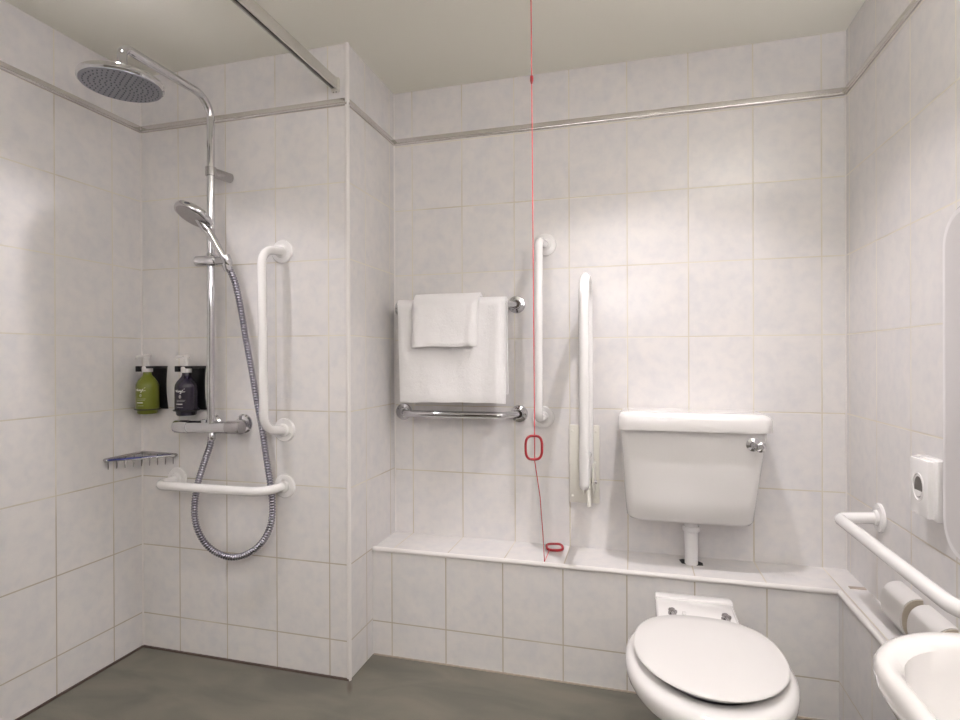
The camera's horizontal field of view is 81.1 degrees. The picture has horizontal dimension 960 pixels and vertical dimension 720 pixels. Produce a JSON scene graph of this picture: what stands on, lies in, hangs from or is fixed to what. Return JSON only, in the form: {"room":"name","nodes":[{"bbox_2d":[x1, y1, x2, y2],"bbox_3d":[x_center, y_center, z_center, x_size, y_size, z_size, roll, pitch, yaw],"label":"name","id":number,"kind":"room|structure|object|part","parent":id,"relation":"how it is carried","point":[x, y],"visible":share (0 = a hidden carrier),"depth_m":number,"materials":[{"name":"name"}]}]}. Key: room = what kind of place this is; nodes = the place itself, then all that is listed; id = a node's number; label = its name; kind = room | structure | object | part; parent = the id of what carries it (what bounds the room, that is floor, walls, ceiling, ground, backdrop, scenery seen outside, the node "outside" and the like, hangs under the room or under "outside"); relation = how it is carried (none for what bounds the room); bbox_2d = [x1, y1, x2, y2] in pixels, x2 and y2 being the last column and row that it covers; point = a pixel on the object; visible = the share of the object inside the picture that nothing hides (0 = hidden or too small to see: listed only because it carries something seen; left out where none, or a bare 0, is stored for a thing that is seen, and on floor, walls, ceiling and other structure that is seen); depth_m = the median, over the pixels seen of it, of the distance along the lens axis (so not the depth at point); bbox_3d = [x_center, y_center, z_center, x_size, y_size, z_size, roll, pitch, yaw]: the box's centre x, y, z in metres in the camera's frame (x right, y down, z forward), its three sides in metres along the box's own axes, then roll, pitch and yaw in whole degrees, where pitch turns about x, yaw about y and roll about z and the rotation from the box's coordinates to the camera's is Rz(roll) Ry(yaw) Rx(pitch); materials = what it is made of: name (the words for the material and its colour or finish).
{"room":"accessible bathroom","nodes":[
{"label":"accessible bathroom","id":0,"kind":"room"},
{"bbox_2d":[0,0,141,719],"bbox_3d":[-1.629,0.013,0.812,0.100,2.077,3.000,0,0,15],"label":"wall","id":1,"kind":"structure","parent":0,"point":[71,524],"depth_m":1.77,"materials":[{"name":"tile"}]},
{"bbox_2d":[0,61,140,132],"bbox_3d":[-1.607,-0.836,0.700,0.008,0.024,2.800,0,0,15],"label":"trim","id":2,"kind":"structure","parent":1,"relation":"attached to","point":[4,66],"depth_m":1.77,"materials":[{"name":"silver metal"}]},
{"bbox_2d":[15,645,143,719],"bbox_3d":[-1.601,1.048,0.703,0.006,0.006,2.800,0,0,15],"label":"baseboard","id":3,"kind":"structure","parent":1,"relation":"attached to","point":[140,647],"depth_m":1.80,"materials":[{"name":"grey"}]},
{"bbox_2d":[140,103,143,644],"bbox_3d":[-1.235,0.009,2.050,0.007,2.077,0.007,0,0,15],"label":"trim","id":4,"kind":"structure","parent":1,"relation":"attached to","point":[140,103],"depth_m":2.05,"materials":[{"name":"white plastic"}]},
{"bbox_2d":[142,43,394,677],"bbox_3d":[-0.770,0.007,2.165,0.837,2.077,0.466,0,0,15],"label":"wall","id":5,"kind":"structure","parent":0,"point":[283,604],"depth_m":1.93,"materials":[{"name":"tile"}]},
{"bbox_2d":[103,451,177,469],"bbox_3d":[-1.177,0.351,1.950,0.164,0.043,0.164,0,0,15],"label":"basket","id":6,"kind":"object","parent":5,"relation":"attached to","point":[158,454],"visible":1,"depth_m":1.97,"materials":[{"name":"grey metal"}]},
{"bbox_2d":[135,354,158,413],"bbox_3d":[-1.177,0.084,1.986,0.073,0.210,0.074,0,0,-27],"label":"soap bottle","id":7,"kind":"object","parent":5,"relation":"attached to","point":[147,386],"visible":0.98,"depth_m":1.96,"materials":[{"name":"green plastic"}]},
{"bbox_2d":[134,366,168,410],"bbox_3d":[-1.175,0.098,1.989,0.087,0.154,0.089,0,0,15],"label":"holder","id":8,"kind":"object","parent":5,"relation":"attached to","point":[159,373],"visible":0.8,"depth_m":2.02,"materials":[{"name":"black plastic"}]},
{"bbox_3d":[-1.161,0.098,2.028,0.080,0.154,0.006,0,0,15],"label":"plate","id":9,"kind":"part","parent":8,"relation":"part of","materials":[{"name":"black plastic"}]},
{"bbox_2d":[75,45,275,560],"bbox_3d":[-0.913,-0.107,1.700,0.374,1.560,0.515,0,0,15],"label":"shower","id":10,"kind":"object","parent":5,"relation":"attached to","point":[118,80],"visible":0.98,"depth_m":1.85,"materials":[{"name":"silver metal"}]},
{"bbox_3d":[-1.016,0.228,1.919,0.056,0.045,0.044,0,0,15],"label":"control knob","id":11,"kind":"part","parent":10,"relation":"part of","materials":[{"name":"silver metal"}]},
{"bbox_3d":[-0.814,0.224,1.863,0.056,0.045,0.044,0,0,15],"label":"control knob","id":12,"kind":"part","parent":10,"relation":"part of","materials":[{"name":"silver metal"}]},
{"bbox_2d":[173,366,206,411],"bbox_3d":[-1.015,0.098,1.945,0.086,0.154,0.089,0,0,15],"label":"holder","id":13,"kind":"object","parent":5,"relation":"attached to","point":[198,372],"visible":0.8,"depth_m":1.98,"materials":[{"name":"black plastic"}]},
{"bbox_2d":[174,354,197,415],"bbox_3d":[-1.016,0.086,1.942,0.073,0.210,0.074,0,0,-27],"label":"soap bottle","id":14,"kind":"object","parent":13,"relation":"in","point":[186,387],"visible":0.98,"depth_m":1.92,"materials":[{"name":"black plastic"}]},
{"bbox_3d":[-1.000,0.098,1.984,0.078,0.154,0.006,0,0,15],"label":"plate","id":15,"kind":"part","parent":13,"relation":"part of","materials":[{"name":"black plastic"}]},
{"bbox_2d":[156,467,295,497],"bbox_3d":[-0.882,0.424,1.907,0.520,0.083,0.101,0,0,15],"label":"grab rail","id":16,"kind":"object","parent":5,"relation":"attached to","point":[284,486],"visible":1,"depth_m":1.88,"materials":[{"name":"white metal"}]},
{"bbox_2d":[141,98,346,132],"bbox_3d":[-0.836,-0.841,1.935,0.837,0.024,0.008,0,0,15],"label":"trim","id":17,"kind":"structure","parent":5,"relation":"attached to","point":[340,101],"depth_m":1.92,"materials":[{"name":"silver metal"}]},
{"bbox_2d":[143,645,348,680],"bbox_3d":[-0.826,1.043,1.939,0.831,0.006,0.006,0,0,15],"label":"baseboard","id":18,"kind":"structure","parent":5,"relation":"attached to","point":[144,646],"depth_m":1.93,"materials":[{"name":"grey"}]},
{"bbox_2d":[257,240,294,441],"bbox_3d":[-0.677,-0.065,1.839,0.086,0.681,0.117,0,0,15],"label":"grab rail","id":19,"kind":"object","parent":5,"relation":"attached to","point":[281,251],"visible":1,"depth_m":1.79,"materials":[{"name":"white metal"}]},
{"bbox_2d":[231,0,339,92],"bbox_3d":[-0.842,-0.893,0.494,0.028,0.048,2.791,0,0,15],"label":"rail","id":20,"kind":"object","parent":5,"relation":"attached to","point":[251,8],"visible":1,"depth_m":1.57,"materials":[{"name":"silver metal"}]},
{"bbox_2d":[345,42,351,680],"bbox_3d":[-0.430,0.006,1.832,0.015,2.077,0.015,0,0,15],"label":"trim","id":21,"kind":"structure","parent":5,"relation":"attached to","point":[347,111],"depth_m":1.83,"materials":[{"name":"white plastic"}]},
{"bbox_2d":[349,99,394,145],"bbox_3d":[-0.380,-0.843,2.003,0.008,0.024,0.366,0,0,15],"label":"trim","id":22,"kind":"structure","parent":5,"relation":"attached to","point":[352,105],"depth_m":1.98,"materials":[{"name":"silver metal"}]},
{"bbox_2d":[393,94,395,531],"bbox_3d":[-0.332,-0.183,2.181,0.006,1.700,0.006,0,0,15],"label":"trim","id":23,"kind":"structure","parent":5,"relation":"attached to","point":[393,94],"depth_m":2.18,"materials":[{"name":"white plastic"}]},
{"bbox_2d":[20,647,807,719],"bbox_3d":[-0.407,1.087,0.564,2.581,0.080,3.366,0,0,15],"label":"floor","id":24,"kind":"structure","parent":0,"point":[147,684],"depth_m":1.75,"materials":[{"name":"plastic"}]},
{"bbox_2d":[373,531,903,719],"bbox_3d":[-0.005,0.857,0.453,1.544,0.378,3.166,0,0,15],"label":"wall ledge","id":25,"kind":"object","parent":24,"relation":"on","point":[574,626],"visible":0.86,"depth_m":1.81,"materials":[{"name":"tile"}]},
{"bbox_2d":[374,653,822,719],"bbox_3d":[0.326,1.040,1.798,1.457,0.004,0.004,0,0,15],"label":"baseboard","id":26,"kind":"structure","parent":25,"relation":"attached to","point":[802,717],"depth_m":1.85,"materials":[{"name":"beige"}]},
{"bbox_2d":[372,546,885,645],"bbox_3d":[-0.065,0.673,0.373,1.472,0.017,2.981,0,0,15],"label":"trim","id":27,"kind":"structure","parent":25,"relation":"attached to","point":[827,591],"depth_m":1.74,"materials":[{"name":"white plastic"}]},
{"bbox_2d":[848,586,866,589],"bbox_3d":[1.095,0.661,1.627,0.042,0.004,0.016,0,0,15],"label":"ledge patch","id":28,"kind":"object","parent":25,"relation":"on","point":[850,587],"visible":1,"depth_m":1.62,"materials":[{"name":"beige"}]},
{"bbox_2d":[625,592,800,719],"bbox_3d":[0.535,0.837,1.362,0.348,0.410,0.729,0,0,15],"label":"toilet","id":29,"kind":"object","parent":24,"relation":"on","point":[694,659],"visible":1,"depth_m":1.17,"materials":[{"name":"white ceramic"}]},
{"bbox_3d":[0.499,0.650,1.229,0.282,0.012,0.323,0,0,15],"label":"seat","id":30,"kind":"part","parent":29,"relation":"part of","materials":[{"name":"white plastic"}]},
{"bbox_3d":[0.499,0.637,1.227,0.315,0.010,0.355,0,0,15],"label":"lid","id":31,"kind":"part","parent":29,"relation":"part of","materials":[{"name":"white plastic"}]},
{"bbox_2d":[4,0,864,93],"bbox_3d":[-0.415,-1.070,0.561,2.581,0.080,3.366,0,0,15],"label":"ceiling","id":32,"kind":"structure","parent":0,"point":[410,45],"depth_m":1.75,"materials":[{"name":"white paint"}]},
{"bbox_2d":[524,0,563,561],"bbox_3d":[0.198,-0.187,1.725,0.066,1.699,0.556,0,0,14],"label":"pull cord","id":33,"kind":"object","parent":32,"relation":"hanging from","point":[534,459],"visible":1,"depth_m":1.48,"materials":[{"name":"red fabric"}]},
{"bbox_3d":[0.188,-0.182,1.711,0.012,1.681,0.464,0,0,12],"label":"cord","id":34,"kind":"part","parent":33,"relation":"part of","materials":[{"name":"red fabric"}]},
{"bbox_2d":[395,31,845,568],"bbox_3d":[0.474,0.003,2.012,1.644,2.077,0.100,0,0,15],"label":"wall","id":35,"kind":"structure","parent":0,"point":[711,244],"depth_m":1.94,"materials":[{"name":"tile"}]},
{"bbox_2d":[394,296,524,314],"bbox_3d":[-0.094,-0.201,2.072,0.515,0.066,0.099,0,0,15],"label":"towel rail","id":36,"kind":"object","parent":35,"relation":"attached to","point":[516,304],"visible":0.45,"depth_m":2.04,"materials":[{"name":"silver metal"}]},
{"bbox_2d":[397,297,508,403],"bbox_3d":[-0.103,-0.035,2.029,0.409,0.380,0.068,0,0,15],"label":"towel","id":37,"kind":"object","parent":36,"relation":"hanging from","point":[469,374],"visible":0.8,"depth_m":2.00,"materials":[{"name":"white fabric"}]},
{"bbox_2d":[411,292,482,346],"bbox_3d":[-0.118,-0.144,2.028,0.246,0.197,0.107,0,0,15],"label":"hand towel","id":38,"kind":"object","parent":37,"relation":"on","point":[448,319],"visible":0.97,"depth_m":1.99,"materials":[{"name":"white fabric"}]},
{"bbox_2d":[396,403,527,422],"bbox_3d":[-0.086,0.198,2.071,0.518,0.065,0.099,0,0,15],"label":"towel rail","id":39,"kind":"object","parent":35,"relation":"attached to","point":[519,413],"visible":1,"depth_m":2.04,"materials":[{"name":"silver metal"}]},
{"bbox_2d":[532,234,555,427],"bbox_3d":[0.216,-0.104,1.968,0.089,0.701,0.126,0,0,15],"label":"grab rail","id":40,"kind":"object","parent":35,"relation":"attached to","point":[544,244],"visible":0.99,"depth_m":1.91,"materials":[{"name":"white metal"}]},
{"bbox_2d":[569,272,599,506],"bbox_3d":[0.335,0.110,1.866,0.106,0.791,0.258,0,0,15],"label":"support","id":41,"kind":"object","parent":35,"relation":"attached to","point":[584,438],"visible":1,"depth_m":1.90,"materials":[{"name":"white plastic"}]},
{"bbox_3d":[0.369,0.367,1.986,0.106,0.275,0.011,0,0,15],"label":"wall plate","id":42,"kind":"part","parent":41,"relation":"part of","materials":[{"name":"white plastic"}]},
{"bbox_3d":[0.370,0.440,1.914,0.022,0.119,0.047,0,0,15],"label":"locking lever","id":43,"kind":"part","parent":41,"relation":"part of","materials":[{"name":"white plastic"}]},
{"bbox_2d":[394,87,844,145],"bbox_3d":[0.409,-0.846,1.972,1.544,0.024,0.008,0,0,15],"label":"trim","id":44,"kind":"structure","parent":35,"relation":"attached to","point":[836,91],"depth_m":1.94,"materials":[{"name":"silver metal"}]},
{"bbox_2d":[618,408,772,525],"bbox_3d":[0.675,0.339,1.796,0.452,0.350,0.213,0,0,15],"label":"toilet cistern","id":45,"kind":"object","parent":35,"relation":"attached to","point":[681,465],"visible":1,"depth_m":1.73,"materials":[{"name":"white ceramic"}]},
{"bbox_2d":[682,523,699,565],"bbox_3d":[0.689,0.595,1.829,0.055,0.176,0.055,0,0,15],"label":"pipe","id":46,"kind":"object","parent":45,"relation":"attached to","point":[691,530],"visible":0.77,"depth_m":1.81,"materials":[{"name":"white plastic"}]},
{"bbox_3d":[0.676,0.192,1.800,0.452,0.055,0.201,0,0,15],"label":"cistern lid","id":47,"kind":"part","parent":45,"relation":"part of","materials":[{"name":"white ceramic"}]},
{"bbox_3d":[0.819,0.255,1.678,0.041,0.041,0.028,0,0,15],"label":"flush lever","id":48,"kind":"part","parent":45,"relation":"part of","materials":[{"name":"silver metal"}]},
{"bbox_3d":[0.824,0.257,1.654,0.023,0.031,0.035,0,0,-40],"label":"lever knob","id":49,"kind":"part","parent":45,"relation":"part of","materials":[{"name":"silver metal"}]},
{"bbox_2d":[844,30,846,569],"bbox_3d":[1.155,-0.188,1.771,0.006,1.700,0.006,0,0,15],"label":"trim","id":50,"kind":"structure","parent":35,"relation":"attached to","point":[845,30],"depth_m":1.77,"materials":[{"name":"white plastic"}]},
{"bbox_2d":[846,0,959,632],"bbox_3d":[0.785,0.005,0.233,0.100,2.077,3.166,0,0,15],"label":"wall","id":51,"kind":"structure","parent":0,"point":[903,112],"depth_m":1.42,"materials":[{"name":"tile"}]},
{"bbox_2d":[844,0,921,94],"bbox_3d":[0.730,-0.844,0.246,0.008,0.024,3.166,0,0,15],"label":"trim","id":52,"kind":"structure","parent":51,"relation":"attached to","point":[911,7],"depth_m":1.49,"materials":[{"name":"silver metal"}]},
{"bbox_2d":[834,503,959,617],"bbox_3d":[0.951,0.433,1.220,0.125,0.082,0.755,0,0,15],"label":"grab rail","id":53,"kind":"object","parent":51,"relation":"attached to","point":[848,521],"visible":1,"depth_m":1.24,"materials":[{"name":"white metal"}]},
{"bbox_2d":[880,581,922,634],"bbox_3d":[1.024,0.609,1.367,0.046,0.104,0.118,0,0,15],"label":"toilet roll","id":54,"kind":"object","parent":51,"relation":"attached to","point":[897,600],"visible":0.84,"depth_m":1.35,"materials":[{"name":"white paper"}]},
{"bbox_3d":[1.010,0.609,1.311,0.043,0.100,0.003,0,0,15],"label":"plate","id":55,"kind":"part","parent":54,"relation":"part of","materials":[{"name":"beige paper"}]},
{"bbox_2d":[873,632,959,719],"bbox_3d":[0.545,0.382,0.339,0.421,0.175,0.512,0,0,15],"label":"basin","id":56,"kind":"object","parent":51,"relation":"attached to","point":[917,675],"visible":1,"depth_m":0.57,"materials":[{"name":"white ceramic"}]},
{"bbox_2d":[911,455,943,523],"bbox_3d":[0.996,0.284,1.249,0.036,0.133,0.096,0,0,15],"label":"dispenser","id":57,"kind":"object","parent":51,"relation":"attached to","point":[926,471],"visible":0.98,"depth_m":1.22,"materials":[{"name":"white plastic"}]},
{"bbox_3d":[0.989,0.284,1.255,0.014,0.126,0.081,0,0,15],"label":"plate","id":58,"kind":"part","parent":57,"relation":"part of","materials":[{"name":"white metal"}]},
{"bbox_2d":[907,605,958,633],"bbox_3d":[0.986,0.609,1.226,0.046,0.104,0.121,0,0,15],"label":"toilet roll","id":59,"kind":"object","parent":51,"relation":"attached to","point":[923,618],"visible":0.48,"depth_m":1.23,"materials":[{"name":"white paper"}]},
{"bbox_3d":[0.971,0.609,1.169,0.043,0.100,0.003,0,0,15],"label":"plate","id":60,"kind":"part","parent":59,"relation":"part of","materials":[{"name":"beige"}]},
{"bbox_2d":[943,206,959,559],"bbox_3d":[0.906,0.048,0.894,0.020,0.717,0.605,0,0,15],"label":"mirror","id":61,"kind":"object","parent":51,"relation":"attached to","point":[951,239],"visible":1,"depth_m":1.15,"materials":[{"name":"white mirror"}]}
]}

